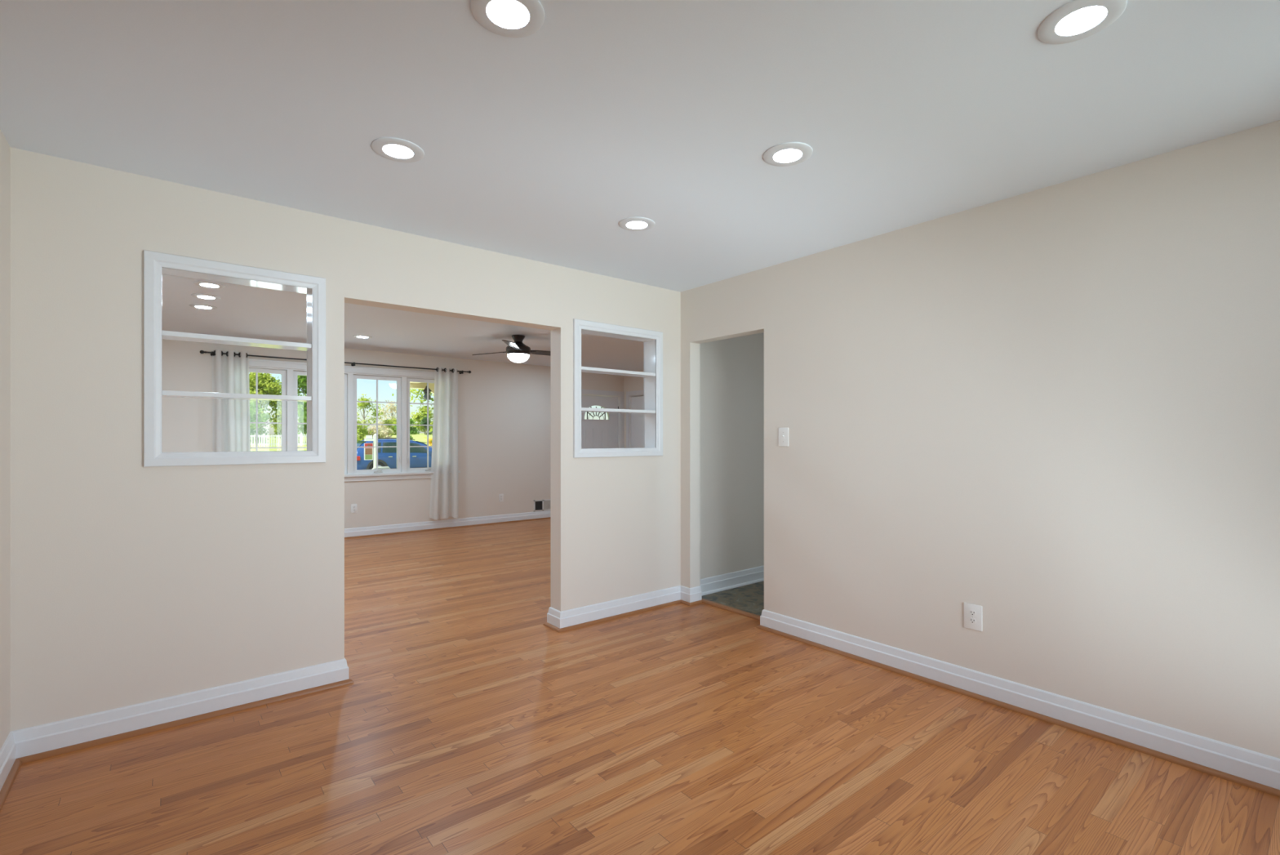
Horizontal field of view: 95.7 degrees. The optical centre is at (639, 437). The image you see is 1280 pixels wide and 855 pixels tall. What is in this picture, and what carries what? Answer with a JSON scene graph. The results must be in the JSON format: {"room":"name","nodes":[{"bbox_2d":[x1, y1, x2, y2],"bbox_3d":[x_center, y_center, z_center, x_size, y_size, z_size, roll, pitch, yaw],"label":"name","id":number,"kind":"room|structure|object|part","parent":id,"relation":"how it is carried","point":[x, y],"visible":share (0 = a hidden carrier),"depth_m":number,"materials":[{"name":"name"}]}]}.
{"room":"empty dining room","nodes":[
{"label":"empty dining room","id":0,"kind":"room"},
{"bbox_2d":[0,128,10,749],"bbox_3d":[-2.880,0.067,2.650,0.150,2.440,8.963,0,0,-39],"label":"wall","id":1,"kind":"structure","parent":0,"point":[5,148],"depth_m":2.23,"materials":[{"name":"paint"}]},
{"bbox_2d":[0,731,22,810],"bbox_3d":[-1.282,1.224,0.824,0.037,0.125,3.814,0,0,-39],"label":"baseboard","id":2,"kind":"structure","parent":1,"relation":"attached to","point":[10,766],"depth_m":2.18,"materials":[{"name":"white paint"}]},
{"bbox_3d":[-1.269,1.278,0.823,0.019,0.019,3.796,0,0,-39],"label":"shoe molding","id":3,"kind":"part","parent":2,"relation":"part of","materials":[{"name":"brown wood"}]},
{"bbox_2d":[10,146,764,730],"bbox_3d":[0.015,0.567,4.413,6.867,3.440,0.135,0,0,-39],"label":"wall","id":4,"kind":"structure","parent":0,"point":[132,583],"depth_m":2.73,"materials":[{"name":"paint"}]},
{"bbox_2d":[10,657,353,763],"bbox_3d":[-2.049,1.224,2.731,1.242,0.125,0.190,0,0,-39],"label":"baseboard","id":5,"kind":"structure","parent":4,"relation":"attached to","point":[37,742],"depth_m":2.59,"materials":[{"name":"white paint"}]},
{"bbox_2d":[143,249,325,466],"bbox_3d":[-1.948,-0.348,2.825,0.713,0.949,0.172,0,0,-39],"label":"shelf unit","id":6,"kind":"object","parent":4,"relation":"attached to","point":[156,264],"visible":1,"depth_m":2.74,"materials":[{"name":"white paint"}]},
{"bbox_3d":[-1.997,-0.348,2.884,0.713,0.949,0.018,0,0,-39],"label":"casing","id":7,"kind":"part","parent":6,"relation":"part of","materials":[{"name":"white paint"}]},
{"bbox_3d":[-1.948,-0.203,2.825,0.591,0.021,0.137,0,0,-39],"label":"shelf","id":8,"kind":"part","parent":6,"relation":"part of","materials":[{"name":"white paint"}]},
{"bbox_3d":[-1.948,-0.470,2.825,0.591,0.021,0.137,0,0,-39],"label":"shelf","id":9,"kind":"part","parent":6,"relation":"part of","materials":[{"name":"white paint"}]},
{"bbox_2d":[573,318,662,457],"bbox_3d":[-0.187,-0.339,4.249,0.800,0.945,0.172,0,0,-39],"label":"shelf unit","id":10,"kind":"object","parent":4,"relation":"attached to","point":[652,374],"visible":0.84,"depth_m":4.29,"materials":[{"name":"white paint"}]},
{"bbox_3d":[-0.235,-0.339,4.309,0.800,0.945,0.018,0,0,-39],"label":"casing","id":11,"kind":"part","parent":10,"relation":"part of","materials":[{"name":"white paint"}]},
{"bbox_3d":[-0.187,-0.201,4.249,0.678,0.021,0.137,0,0,-39],"label":"shelf","id":12,"kind":"part","parent":10,"relation":"part of","materials":[{"name":"white paint"}]},
{"bbox_3d":[-0.187,-0.483,4.249,0.678,0.021,0.137,0,0,-39],"label":"shelf","id":13,"kind":"part","parent":10,"relation":"part of","materials":[{"name":"white paint"}]},
{"bbox_2d":[542,564,764,632],"bbox_3d":[0.348,1.216,4.613,2.357,0.141,0.316,0,0,-39],"label":"baseboard","id":14,"kind":"structure","parent":4,"relation":"attached to","point":[557,620],"depth_m":4.34,"materials":[{"name":"white paint"}]},
{"bbox_3d":[0.400,1.278,4.533,0.146,0.019,0.126,0,0,-39],"label":"shoe molding","id":15,"kind":"part","parent":14,"relation":"part of","materials":[{"name":"brown wood"}]},
{"bbox_3d":[0.857,1.262,4.971,1.115,0.019,0.019,0,0,-39],"label":"shoe molding","id":16,"kind":"part","parent":14,"relation":"part of","materials":[{"name":"white paint"}]},
{"bbox_2d":[162,338,623,528],"bbox_3d":[-2.966,0.567,8.216,7.017,3.440,0.200,0,0,-39],"label":"wall","id":17,"kind":"structure","parent":0,"point":[504,408],"depth_m":8.44,"materials":[{"name":"paint"}]},
{"bbox_2d":[200,350,471,373],"bbox_3d":[-3.688,-0.953,7.438,3.136,0.053,0.101,0,0,-39],"label":"curtain rod","id":18,"kind":"object","parent":17,"relation":"attached to","point":[201,351],"visible":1,"depth_m":7.41,"materials":[{"name":"black metal"}]},
{"bbox_2d":[211,349,250,451],"bbox_3d":[-4.657,0.074,6.617,0.378,2.134,0.097,0,0,-39],"label":"curtain","id":19,"kind":"object","parent":18,"relation":"hanging from","point":[231,432],"visible":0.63,"depth_m":6.61,"materials":[{"name":"white fabric"}]},
{"bbox_2d":[429,366,457,519],"bbox_3d":[-2.743,0.074,8.161,0.410,2.134,0.105,0,0,-39],"label":"curtain","id":20,"kind":"object","parent":18,"relation":"hanging from","point":[444,485],"visible":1,"depth_m":8.15,"materials":[{"name":"white fabric"}]},
{"bbox_2d":[351,503,356,513],"bbox_3d":[-3.699,0.911,7.489,0.074,0.118,0.008,0,0,-39],"label":"wall outlet","id":21,"kind":"object","parent":17,"relation":"attached to","point":[353,506],"visible":1,"depth_m":7.49,"materials":[{"name":"white plastic"}]},
{"bbox_2d":[248,358,460,481],"bbox_3d":[-3.778,-0.185,7.524,2.880,1.484,0.235,0,0,-39],"label":"window","id":22,"kind":"structure","parent":17,"relation":"in","point":[290,371],"depth_m":7.53,"materials":[{"name":"white plastic"}]},
{"bbox_3d":[-4.551,-0.181,6.876,0.603,1.289,0.040,0,0,-39],"label":"sash","id":23,"kind":"part","parent":22,"relation":"part of","materials":[{"name":"white plastic"}]},
{"bbox_3d":[-4.028,-0.181,7.299,0.603,1.289,0.040,0,0,-39],"label":"sash","id":24,"kind":"part","parent":22,"relation":"part of","materials":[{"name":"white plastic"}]},
{"bbox_3d":[-3.724,-0.228,7.457,2.832,1.399,0.026,0,0,-39],"label":"casing","id":25,"kind":"part","parent":22,"relation":"part of","materials":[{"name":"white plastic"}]},
{"bbox_3d":[-3.506,-0.181,7.721,0.603,1.289,0.040,0,0,-39],"label":"sash","id":26,"kind":"part","parent":22,"relation":"part of","materials":[{"name":"white plastic"}]},
{"bbox_3d":[-2.983,-0.181,8.144,0.603,1.289,0.040,0,0,-39],"label":"sash","id":27,"kind":"part","parent":22,"relation":"part of","materials":[{"name":"white plastic"}]},
{"bbox_2d":[344,510,550,538],"bbox_3d":[-3.319,1.224,7.778,5.617,0.125,0.037,0,0,-39],"label":"baseboard","id":28,"kind":"structure","parent":17,"relation":"attached to","point":[364,531],"depth_m":8.19,"materials":[{"name":"white paint"}]},
{"bbox_2d":[498,493,503,502],"bbox_3d":[-2.104,0.905,8.779,0.074,0.118,0.008,0,0,-39],"label":"wall outlet","id":29,"kind":"object","parent":17,"relation":"attached to","point":[500,495],"visible":1,"depth_m":8.77,"materials":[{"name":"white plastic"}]},
{"bbox_2d":[533,498,550,511],"bbox_3d":[-1.506,1.069,9.263,0.430,0.180,0.008,0,0,-39],"label":"air vent","id":30,"kind":"object","parent":17,"relation":"in","point":[539,504],"visible":0.56,"depth_m":9.22,"materials":[{"name":"white plastic"}]},
{"bbox_2d":[543,500,550,509],"bbox_3d":[-1.446,1.069,9.311,0.232,0.140,0.007,0,0,-39],"label":"grille","id":31,"kind":"object","parent":30,"relation":"attached to","point":[546,503],"depth_m":9.27,"materials":[{"name":"white metal"}]},
{"bbox_2d":[581,389,623,448],"bbox_3d":[-0.760,0.234,9.957,1.093,2.105,0.168,0,0,-39],"label":"door","id":32,"kind":"structure","parent":17,"relation":"in","point":[595,433],"depth_m":10.01,"materials":[{"name":"white wood"}]},
{"bbox_3d":[-0.866,0.074,9.828,0.205,0.525,0.009,0,0,-39],"label":"raised panel","id":33,"kind":"part","parent":32,"relation":"part of","materials":[{"name":"paint"}]},
{"bbox_3d":[-0.737,-0.438,9.930,0.600,0.278,0.016,0,0,-39],"label":"fanlight frame","id":34,"kind":"part","parent":32,"relation":"part of","materials":[{"name":"paint"}]},
{"bbox_3d":[-0.608,0.074,10.037,0.210,0.525,0.009,0,0,-39],"label":"raised panel","id":35,"kind":"part","parent":32,"relation":"part of","materials":[{"name":"paint"}]},
{"bbox_2d":[623,369,643,447],"bbox_3d":[1.226,0.567,8.478,0.130,3.440,4.664,0,0,-39],"label":"wall","id":36,"kind":"structure","parent":0,"point":[630,383],"depth_m":10.13,"materials":[{"name":"paint"}]},
{"bbox_2d":[626,390,643,447],"bbox_3d":[0.109,0.237,9.825,0.152,2.100,0.970,0,0,-39],"label":"door","id":37,"kind":"structure","parent":36,"relation":"in","point":[634,399],"depth_m":10.03,"materials":[{"name":"white wood"}]},
{"bbox_2d":[0,0,1279,371],"bbox_3d":[-0.226,-1.213,4.829,7.117,0.120,9.113,0,0,-39],"label":"ceiling","id":38,"kind":"structure","parent":0,"point":[537,146],"depth_m":2.02,"materials":[{"name":"paint"}]},
{"bbox_2d":[189,303,217,309],"bbox_3d":[-3.826,-1.149,5.075,0.196,0.009,0.196,0,0,-39],"label":"recessed light","id":39,"kind":"object","parent":38,"relation":"in","point":[194,305],"visible":1,"depth_m":5.05,"materials":[{"name":"white plastic"}]},
{"bbox_2d":[191,293,221,299],"bbox_3d":[-3.533,-1.149,4.715,0.196,0.009,0.196,0,0,-39],"label":"recessed light","id":40,"kind":"object","parent":38,"relation":"in","point":[206,296],"visible":1,"depth_m":4.69,"materials":[{"name":"white plastic"}]},
{"bbox_2d":[193,280,225,288],"bbox_3d":[-3.234,-1.149,4.349,0.196,0.009,0.196,0,0,-39],"label":"recessed light","id":41,"kind":"object","parent":38,"relation":"in","point":[202,283],"visible":1,"depth_m":4.32,"materials":[{"name":"white plastic"}]},
{"bbox_2d":[352,334,372,338],"bbox_3d":[-3.149,-1.149,6.572,0.196,0.009,0.196,0,0,-39],"label":"recessed light","id":42,"kind":"object","parent":38,"relation":"in","point":[354,335],"visible":1,"depth_m":6.55,"materials":[{"name":"white plastic"}]},
{"bbox_2d":[371,137,424,162],"bbox_3d":[-0.968,-1.149,2.317,0.196,0.009,0.196,0,0,-39],"label":"recessed light","id":43,"kind":"object","parent":38,"relation":"in","point":[397,149],"visible":1,"depth_m":2.30,"materials":[{"name":"white plastic"}]},
{"bbox_2d":[470,0,544,37],"bbox_3d":[-0.357,-1.149,1.565,0.196,0.009,0.196,0,0,-39],"label":"recessed light","id":44,"kind":"object","parent":38,"relation":"in","point":[505,18],"visible":1,"depth_m":1.57,"materials":[{"name":"white plastic"}]},
{"bbox_2d":[471,334,550,362],"bbox_3d":[-1.304,-1.002,6.625,1.070,0.302,1.160,0,0,-39],"label":"ceiling fan","id":45,"kind":"object","parent":38,"relation":"hanging from","point":[517,351],"visible":0.99,"depth_m":6.46,"materials":[{"name":"brown metal"}]},
{"bbox_3d":[-1.719,-0.985,6.710,0.522,0.037,0.132,0,0,27],"label":"blade","id":46,"kind":"part","parent":45,"relation":"part of","materials":[{"name":"wood"}]},
{"bbox_3d":[-1.355,-0.985,6.139,0.132,0.037,0.522,0,0,-3],"label":"blade","id":47,"kind":"part","parent":45,"relation":"part of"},
{"bbox_3d":[-1.372,-0.896,6.530,0.246,0.090,0.246,0,0,-39],"label":"lamp shade","id":48,"kind":"part","parent":45,"relation":"part of","materials":[{"name":"white glass"}]},
{"bbox_3d":[-1.043,-0.985,6.740,0.522,0.037,0.132,0,0,-33],"label":"blade","id":49,"kind":"part","parent":45,"relation":"part of","materials":[{"name":"brown wood"}]},
{"bbox_2d":[618,217,654,231],"bbox_3d":[-0.017,-1.149,3.117,0.196,0.009,0.196,0,0,-39],"label":"recessed light","id":50,"kind":"object","parent":38,"relation":"in","point":[632,224],"visible":1,"depth_m":3.10,"materials":[{"name":"white plastic"}]},
{"bbox_2d":[763,142,813,166],"bbox_3d":[0.600,-1.149,2.353,0.196,0.009,0.196,0,0,-39],"label":"recessed light","id":51,"kind":"object","parent":38,"relation":"in","point":[788,153],"visible":1,"depth_m":2.34,"materials":[{"name":"white plastic"}]},
{"bbox_2d":[1037,0,1127,44],"bbox_3d":[1.212,-1.149,1.593,0.196,0.009,0.196,0,0,-39],"label":"recessed light","id":52,"kind":"object","parent":38,"relation":"in","point":[1076,20],"visible":1,"depth_m":1.59,"materials":[{"name":"white plastic"}]},
{"bbox_2d":[0,518,1279,854],"bbox_3d":[-0.163,1.329,4.751,7.117,0.116,8.913,0,0,-39],"label":"floor","id":53,"kind":"structure","parent":0,"point":[466,723],"depth_m":2.31,"materials":[{"name":"brown wood"}]},
{"bbox_2d":[702,598,759,620],"bbox_3d":[0.701,1.276,4.297,0.046,0.021,0.800,0,0,-39],"label":"trim","id":54,"kind":"structure","parent":53,"relation":"on","point":[753,615],"depth_m":4.30,"materials":[{"name":"brown wood"}]},
{"bbox_2d":[680,120,1279,758],"bbox_3d":[1.610,0.567,3.067,0.109,3.440,3.964,0,0,-39],"label":"wall","id":55,"kind":"structure","parent":0,"point":[1053,411],"depth_m":2.65,"materials":[{"name":"paint"}]},
{"bbox_2d":[778,427,788,446],"bbox_3d":[0.939,-0.007,3.797,0.016,0.124,0.082,0,0,-39],"label":"light switch","id":56,"kind":"object","parent":55,"relation":"attached to","point":[783,432],"visible":1,"depth_m":3.79,"materials":[{"name":"white plastic"}]},
{"bbox_2d":[964,602,982,631],"bbox_3d":[1.668,0.895,2.902,0.008,0.126,0.086,0,0,-39],"label":"wall outlet","id":57,"kind":"object","parent":55,"relation":"attached to","point":[972,612],"visible":1,"depth_m":2.90,"materials":[{"name":"white plastic"}]},
{"bbox_2d":[968,609,976,615],"bbox_3d":[1.666,0.875,2.900,0.002,0.027,0.033,0,0,-39],"label":"receptacle","id":58,"kind":"object","parent":57,"relation":"attached to","point":[971,612],"depth_m":2.90,"materials":[{"name":"white plastic"}]},
{"bbox_2d":[968,617,976,623],"bbox_3d":[1.666,0.914,2.900,0.002,0.027,0.033,0,0,-39],"label":"receptacle","id":59,"kind":"object","parent":57,"relation":"attached to","point":[971,620],"depth_m":2.90,"materials":[{"name":"white plastic"}]},
{"bbox_2d":[755,608,1279,796],"bbox_3d":[1.797,1.224,2.807,0.146,0.125,3.024,0,0,-39],"label":"baseboard","id":60,"kind":"structure","parent":55,"relation":"attached to","point":[1247,767],"depth_m":2.61,"materials":[{"name":"white paint"}]},
{"label":"outside","id":61,"kind":"structure","parent":0,"visible":0},
{"bbox_3d":[-9.332,1.729,27.436,100.000,0.115,3.600,0,0,-39],"label":"driveway","id":62,"kind":"object","parent":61,"visible":0},
{"bbox_2d":[356,437,431,469],"bbox_3d":[-10.547,0.826,26.093,4.720,1.693,2.160,0,0,-39],"label":"car","id":63,"kind":"object","parent":62,"relation":"on","point":[387,456],"visible":0.33,"depth_m":24.92,"materials":[{"name":"blue paint"}]},
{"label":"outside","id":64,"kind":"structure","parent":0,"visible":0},
{"bbox_2d":[250,432,432,450],"bbox_3d":[-30.588,0.523,69.614,160.000,2.447,130.000,0,0,-39],"label":"lawn","id":65,"kind":"structure","parent":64,"point":[420,437],"depth_m":50.99,"materials":[{"name":"green plant"}]},
{"bbox_2d":[249,401,271,443],"bbox_3d":[-31.475,-1.242,47.066,2.494,3.657,2.816,0,0,-39],"label":"bush","id":66,"kind":"object","parent":65,"relation":"on","point":[263,417],"visible":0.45,"depth_m":47.03,"materials":[{"name":"green plant"}]},
{"bbox_2d":[248,372,281,438],"bbox_3d":[-34.608,-3.111,52.915,5.389,7.037,5.475,0,0,37],"label":"tree","id":67,"kind":"object","parent":65,"relation":"on","point":[266,385],"visible":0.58,"depth_m":52.63,"materials":[{"name":"green plant"}]},
{"bbox_2d":[250,432,306,446],"bbox_3d":[-29.994,0.144,43.932,12.620,1.316,0.120,0,0,-39],"label":"picket fence","id":68,"kind":"object","parent":65,"relation":"on","point":[263,443],"visible":0.19,"depth_m":44.98,"materials":[{"name":"white wood"}]},
{"bbox_3d":[-29.022,0.227,44.718,0.120,1.150,0.120,0,0,-39],"label":"post","id":69,"kind":"part","parent":68,"relation":"part of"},
{"bbox_3d":[-27.078,0.153,46.291,0.120,1.150,0.120,0,0,-39],"label":"post","id":70,"kind":"part","parent":68,"relation":"part of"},
{"bbox_2d":[267,407,303,443],"bbox_3d":[-30.074,-1.138,49.178,2.510,3.263,2.449,0,0,-39],"label":"bush","id":71,"kind":"object","parent":65,"relation":"on","point":[277,427],"visible":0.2,"depth_m":48.92,"materials":[{"name":"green plant"}]},
{"bbox_2d":[275,374,306,434],"bbox_3d":[-28.408,-3.567,50.287,5.740,8.031,5.106,0,0,7],"label":"tree","id":72,"kind":"object","parent":65,"relation":"on","point":[302,380],"visible":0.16,"depth_m":49.11,"materials":[{"name":"green plant"}]},
{"bbox_2d":[356,419,372,441],"bbox_3d":[-22.505,-0.438,46.126,2.071,2.329,2.043,0,0,-39],"label":"bush","id":73,"kind":"object","parent":65,"relation":"on","point":[361,431],"visible":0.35,"depth_m":45.95,"materials":[{"name":"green plant"}]},
{"bbox_2d":[356,394,382,435],"bbox_3d":[-29.399,-2.353,61.488,4.104,4.586,3.484,0,0,-39],"label":"tree","id":74,"kind":"object","parent":65,"relation":"on","point":[362,405],"visible":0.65,"depth_m":61.37,"materials":[{"name":"green plant"}]},
{"bbox_2d":[364,433,376,467],"bbox_3d":[-7.997,0.837,17.198,0.357,1.960,0.094,0,0,-39],"label":"sign post","id":75,"kind":"object","parent":65,"relation":"on","point":[370,453],"visible":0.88,"depth_m":17.19,"materials":[{"name":"white wood"}]},
{"bbox_2d":[364,454,372,459],"bbox_3d":[-8.035,0.559,17.151,0.200,0.135,0.004,0,0,-39],"label":"picture","id":76,"kind":"object","parent":75,"relation":"attached to","point":[366,456],"depth_m":17.15},
{"bbox_2d":[364,448,372,454],"bbox_3d":[-8.035,0.397,17.151,0.200,0.180,0.004,0,0,-39],"label":"picture","id":77,"kind":"object","parent":75,"relation":"on","point":[367,451],"depth_m":17.15},
{"bbox_3d":[-8.029,0.047,17.171,0.253,0.080,0.070,0,0,-39],"label":"arm","id":78,"kind":"part","parent":75,"relation":"part of"},
{"bbox_3d":[-7.894,0.837,17.280,0.094,1.960,0.094,0,0,-39],"label":"post","id":79,"kind":"part","parent":75,"relation":"part of","materials":[{"name":"white wood"}]},
{"bbox_2d":[366,425,395,439],"bbox_3d":[-21.313,-0.199,47.449,2.119,1.632,2.239,0,0,-7],"label":"bush","id":80,"kind":"object","parent":65,"relation":"on","point":[381,433],"visible":0.66,"depth_m":47.02,"materials":[{"name":"green plant"}]},
{"bbox_2d":[371,400,396,431],"bbox_3d":[-28.430,-2.344,66.354,3.851,4.182,4.188,0,0,2],"label":"tree","id":81,"kind":"object","parent":65,"relation":"on","point":[394,407],"visible":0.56,"depth_m":66.32,"materials":[{"name":"green plant"}]},
{"bbox_2d":[380,415,412,435],"bbox_3d":[-26.329,-1.350,62.908,2.897,2.147,2.497,0,0,8],"label":"bush","id":82,"kind":"object","parent":65,"relation":"on","point":[388,421],"visible":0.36,"depth_m":62.50,"materials":[{"name":"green plant"}]},
{"bbox_2d":[391,417,420,439],"bbox_3d":[-19.914,-0.682,49.479,2.021,2.330,2.301,0,0,4],"label":"bush","id":83,"kind":"object","parent":65,"relation":"on","point":[413,430],"visible":0.3,"depth_m":49.49,"materials":[{"name":"green plant"}]},
{"bbox_2d":[391,388,434,441],"bbox_3d":[-7.257,-1.288,23.308,4.706,6.222,4.312,0,0,-7],"label":"maple tree","id":84,"kind":"object","parent":65,"relation":"on","point":[412,390],"visible":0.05,"depth_m":22.35,"materials":[{"name":"green plant"}]},
{"bbox_2d":[409,404,433,433],"bbox_3d":[-23.164,-2.050,62.083,2.670,3.442,3.481,0,0,-14],"label":"tree","id":85,"kind":"object","parent":65,"relation":"on","point":[418,416],"visible":0.66,"depth_m":61.90,"materials":[{"name":"green plant"}]},
{"bbox_2d":[418,416,432,435],"bbox_3d":[-21.688,-1.235,59.500,1.807,2.036,1.544,0,0,13],"label":"evergreen tree","id":86,"kind":"object","parent":65,"relation":"on","point":[424,421],"visible":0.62,"depth_m":59.32,"materials":[{"name":"green plant"}]},
{"bbox_2d":[428,436,432,445],"bbox_3d":[-14.247,0.496,40.116,1.716,1.167,1.473,0,0,-39],"label":"shrub","id":87,"kind":"object","parent":65,"relation":"on","point":[429,441],"visible":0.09,"depth_m":39.48,"materials":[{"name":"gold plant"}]},
{"bbox_3d":[-3.300,1.657,9.327,7.800,0.460,1.947,0,0,-39],"label":"floor","id":88,"kind":"structure","parent":65,"relation":"on","visible":0},
{"bbox_2d":[371,466,390,469],"bbox_3d":[-3.868,0.919,8.486,0.576,1.021,0.590,0,0,-39],"label":"porch chair","id":89,"kind":"object","parent":88,"relation":"on","point":[381,467],"visible":0.02,"depth_m":8.27,"materials":[{"name":"white plastic"}]},
{"bbox_2d":[409,382,434,395],"bbox_3d":[-1.790,0.127,10.362,4.150,2.600,1.637,0,0,-39],"label":"porch roof","id":90,"kind":"structure","parent":88,"relation":"on","point":[412,384],"depth_m":9.68,"materials":[{"name":"beige paint"}]},
{"bbox_2d":[422,385,431,399],"bbox_3d":[-3.535,-0.863,9.617,0.140,0.460,0.140,0,0,-39],"label":"hanging lantern","id":91,"kind":"object","parent":90,"relation":"hanging from","point":[424,390],"visible":0.68,"depth_m":9.58,"materials":[{"name":"black metal"}]},
{"bbox_3d":[-3.535,-0.688,9.617,0.124,0.110,0.124,0,0,-39],"label":"globe","id":92,"kind":"part","parent":91,"relation":"part of","materials":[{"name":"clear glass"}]}
]}

